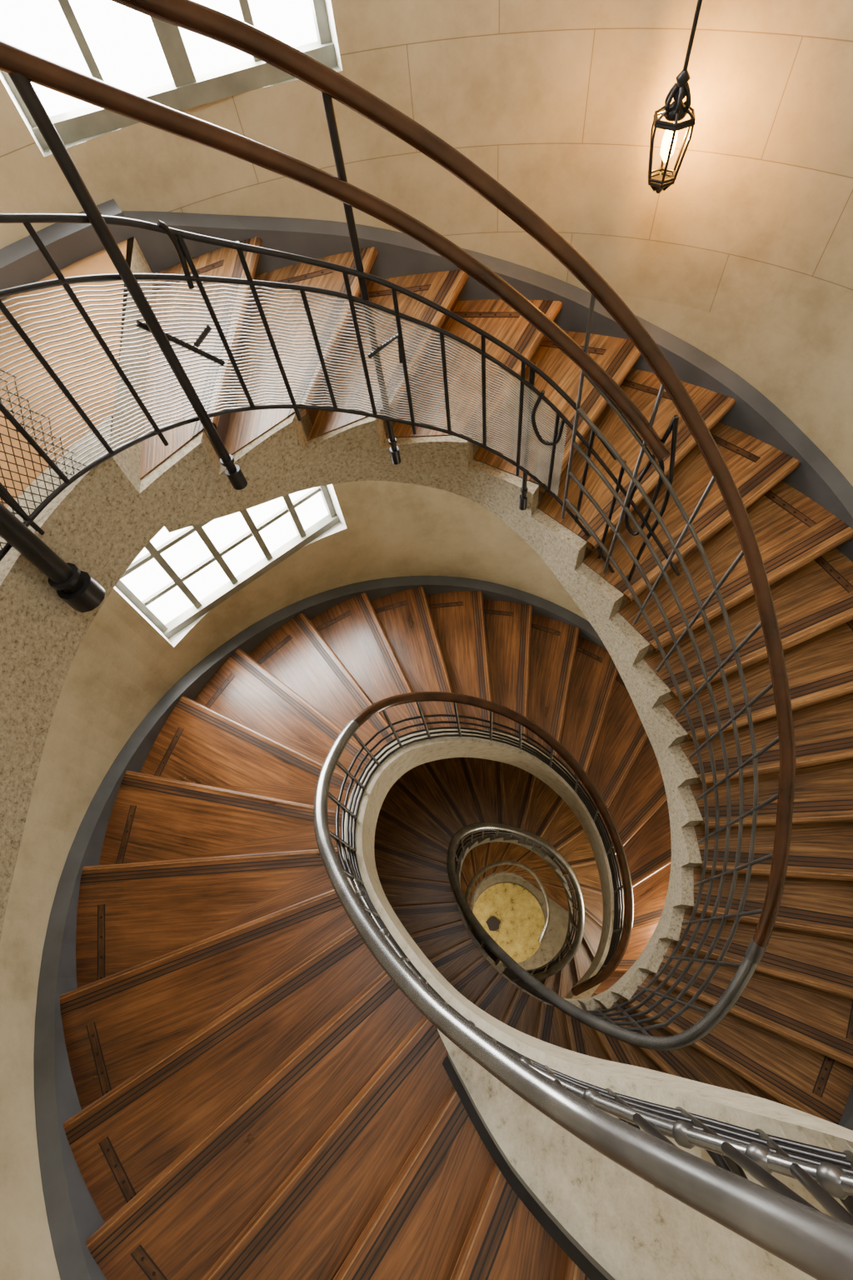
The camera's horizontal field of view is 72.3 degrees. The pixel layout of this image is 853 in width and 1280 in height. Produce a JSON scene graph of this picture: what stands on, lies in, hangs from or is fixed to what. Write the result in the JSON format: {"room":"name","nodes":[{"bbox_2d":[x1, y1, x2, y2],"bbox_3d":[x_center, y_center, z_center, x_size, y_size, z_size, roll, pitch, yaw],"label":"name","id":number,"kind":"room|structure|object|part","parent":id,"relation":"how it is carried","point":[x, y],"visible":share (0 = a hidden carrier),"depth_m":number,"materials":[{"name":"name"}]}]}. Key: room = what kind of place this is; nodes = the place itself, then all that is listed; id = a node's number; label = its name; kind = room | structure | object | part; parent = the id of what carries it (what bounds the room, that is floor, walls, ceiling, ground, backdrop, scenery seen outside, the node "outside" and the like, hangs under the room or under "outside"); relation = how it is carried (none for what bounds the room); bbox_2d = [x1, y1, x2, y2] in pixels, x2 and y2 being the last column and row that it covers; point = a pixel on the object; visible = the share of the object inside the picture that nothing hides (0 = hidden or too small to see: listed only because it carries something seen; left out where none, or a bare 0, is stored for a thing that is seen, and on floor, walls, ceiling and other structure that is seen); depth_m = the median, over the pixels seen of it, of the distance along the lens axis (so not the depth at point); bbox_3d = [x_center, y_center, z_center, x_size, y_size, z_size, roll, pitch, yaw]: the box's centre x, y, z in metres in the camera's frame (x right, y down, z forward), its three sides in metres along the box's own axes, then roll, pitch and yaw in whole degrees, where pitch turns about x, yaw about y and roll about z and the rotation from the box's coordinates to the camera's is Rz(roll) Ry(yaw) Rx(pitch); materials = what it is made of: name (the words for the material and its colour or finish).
{"room":"spiral stairwell","nodes":[
{"label":"spiral stairwell","id":0,"kind":"room"},
{"bbox_2d":[0,0,852,1279],"bbox_3d":[0.561,2.748,6.679,5.240,19.600,5.240,-12,61,0],"label":"wall","id":1,"kind":"structure","parent":0,"point":[746,259],"depth_m":2.73,"materials":[{"name":"paint"}]},
{"bbox_2d":[0,0,342,156],"bbox_3d":[-1.066,-2.616,1.918,1.312,1.350,0.150,-22,61,-6],"label":"reveal","id":2,"kind":"object","parent":1,"relation":"attached to","point":[46,152],"visible":0.36,"depth_m":2.44,"materials":[{"name":"white paint"}]},
{"bbox_2d":[0,0,337,149],"bbox_3d":[-1.078,-2.644,1.935,1.312,1.350,0.080,-22,61,-6],"label":"window","id":3,"kind":"structure","parent":2,"relation":"in","point":[187,90],"depth_m":2.44,"materials":[{"name":"paint"}]},
{"bbox_2d":[113,484,346,646],"bbox_3d":[-1.448,-0.771,4.359,1.706,1.100,0.180,-38,64,-14],"label":"reveal","id":4,"kind":"object","parent":1,"relation":"attached to","point":[175,639],"visible":0.18,"depth_m":4.68,"materials":[{"name":"white paint"}]},
{"bbox_2d":[115,485,339,639],"bbox_3d":[-1.480,-0.803,4.381,1.706,1.100,0.080,-38,64,-14],"label":"window","id":5,"kind":"structure","parent":4,"relation":"in","point":[270,560],"depth_m":4.62,"materials":[{"name":"paint"}]},
{"bbox_2d":[33,575,852,1279],"bbox_3d":[0.274,1.340,4.100,5.236,6.105,5.237,-12,61,0],"label":"spiral staircase","id":6,"kind":"structure","parent":1,"relation":"attached to","point":[230,1083],"depth_m":3.10,"materials":[{"name":"brown wood"}]},
{"bbox_3d":[0.975,1.606,1.620,1.896,2.163,0.755,-8,61,2],"label":"curb edge plate","id":7,"kind":"part","parent":6,"relation":"part of","materials":[{"name":"metal"}]},
{"bbox_2d":[313,691,852,1279],"bbox_3d":[0.495,1.220,3.325,2.036,5.846,2.516,-12,61,0],"label":"stair railing","id":8,"kind":"object","parent":6,"relation":"on","point":[774,1217],"visible":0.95,"depth_m":1.51,"materials":[{"name":"grey metal"}]},
{"bbox_3d":[0.839,1.527,4.706,1.155,2.802,2.404,-42,65,-16],"label":"handrail wood","id":9,"kind":"part","parent":8,"relation":"part of","materials":[{"name":"brown wood"}]},
{"bbox_2d":[473,875,569,969],"bbox_3d":[1.480,7.248,14.926,5.240,0.001,5.240,-12,61,0],"label":"floor","id":10,"kind":"structure","parent":0,"point":[554,937],"depth_m":14.76,"materials":[{"name":"stone"}]},
{"bbox_2d":[0,199,852,1130],"bbox_3d":[0.744,3.642,8.318,5.238,15.730,5.236,-12,61,0],"label":"spiral staircase","id":11,"kind":"structure","parent":10,"relation":"on","point":[787,1039],"depth_m":3.13,"materials":[{"name":"brown wood"}]},
{"bbox_2d":[0,0,796,1050],"bbox_3d":[0.844,2.844,7.246,2.830,15.138,2.154,18,65,15],"label":"stair railing","id":12,"kind":"object","parent":11,"relation":"on","point":[77,588],"visible":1,"depth_m":2.05,"materials":[{"name":"grey metal"}]},
{"bbox_3d":[-1.249,-0.305,1.482,0.088,0.550,0.915,5,62,9],"label":"woven wire panel","id":13,"kind":"part","parent":12,"relation":"part of","materials":[{"name":"black metal"}]},
{"bbox_3d":[-0.836,-0.959,1.807,0.036,1.241,0.095,-37,64,-13],"label":"newel post","id":14,"kind":"part","parent":12,"relation":"part of","materials":[{"name":"metal"}]},
{"bbox_3d":[-0.350,-0.868,2.196,1.803,1.428,0.378,-19,61,-4],"label":"ribbed wire panel","id":15,"kind":"part","parent":12,"relation":"part of","materials":[{"name":"metal"}]},
{"bbox_3d":[-0.291,-0.481,2.470,2.354,1.368,0.788,-22,61,-6],"label":"rail","id":16,"kind":"part","parent":12,"relation":"part of","materials":[{"name":"metal"}]},
{"bbox_3d":[-0.198,-1.027,1.978,1.831,1.223,0.414,-12,61,0],"label":"rail","id":17,"kind":"part","parent":12,"relation":"part of","materials":[{"name":"metal"}]},
{"bbox_3d":[-0.058,-1.072,1.765,1.778,1.375,0.578,-12,61,0],"label":"handrail","id":18,"kind":"part","parent":12,"relation":"part of","materials":[{"name":"brown wood"}]},
{"bbox_3d":[-0.065,-0.754,2.133,2.162,1.504,0.769,-12,61,0],"label":"rail","id":19,"kind":"part","parent":12,"relation":"part of","materials":[{"name":"metal"}]},
{"bbox_3d":[0.447,-0.874,2.587,0.024,0.786,0.024,-12,61,0],"label":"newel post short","id":20,"kind":"part","parent":12,"relation":"part of","materials":[{"name":"metal"}]},
{"bbox_3d":[1.368,3.672,8.242,1.882,12.506,2.279,-12,61,0],"label":"handrail steel","id":21,"kind":"part","parent":12,"relation":"part of","materials":[{"name":"grey metal"}]},
{"bbox_2d":[473,882,544,963],"bbox_3d":[2.074,7.182,14.851,1.860,0.080,1.860,-12,61,0],"label":"medallion","id":22,"kind":"object","parent":10,"relation":"on","point":[509,913],"visible":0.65,"depth_m":14.89,"materials":[{"name":"stone"}]},
{"label":"ceiling","id":23,"kind":"structure","parent":0,"visible":0},
{"bbox_2d":[647,0,702,193],"bbox_3d":[0.812,-2.893,0.793,0.174,3.985,0.169,-12,61,0],"label":"pendant lantern","id":24,"kind":"object","parent":23,"relation":"hanging from","point":[676,111],"visible":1,"depth_m":2.29,"materials":[{"name":"metal"}]},
{"bbox_3d":[0.990,-2.026,2.381,0.057,0.126,0.057,-12,61,0],"label":"bulb","id":25,"kind":"part","parent":24,"relation":"part of","materials":[{"name":"white glass"}]},
{"bbox_3d":[0.797,-2.971,0.650,0.016,3.659,0.015,-12,61,0],"label":"chain rod","id":26,"kind":"part","parent":24,"relation":"part of","materials":[{"name":"metal"}]}
]}

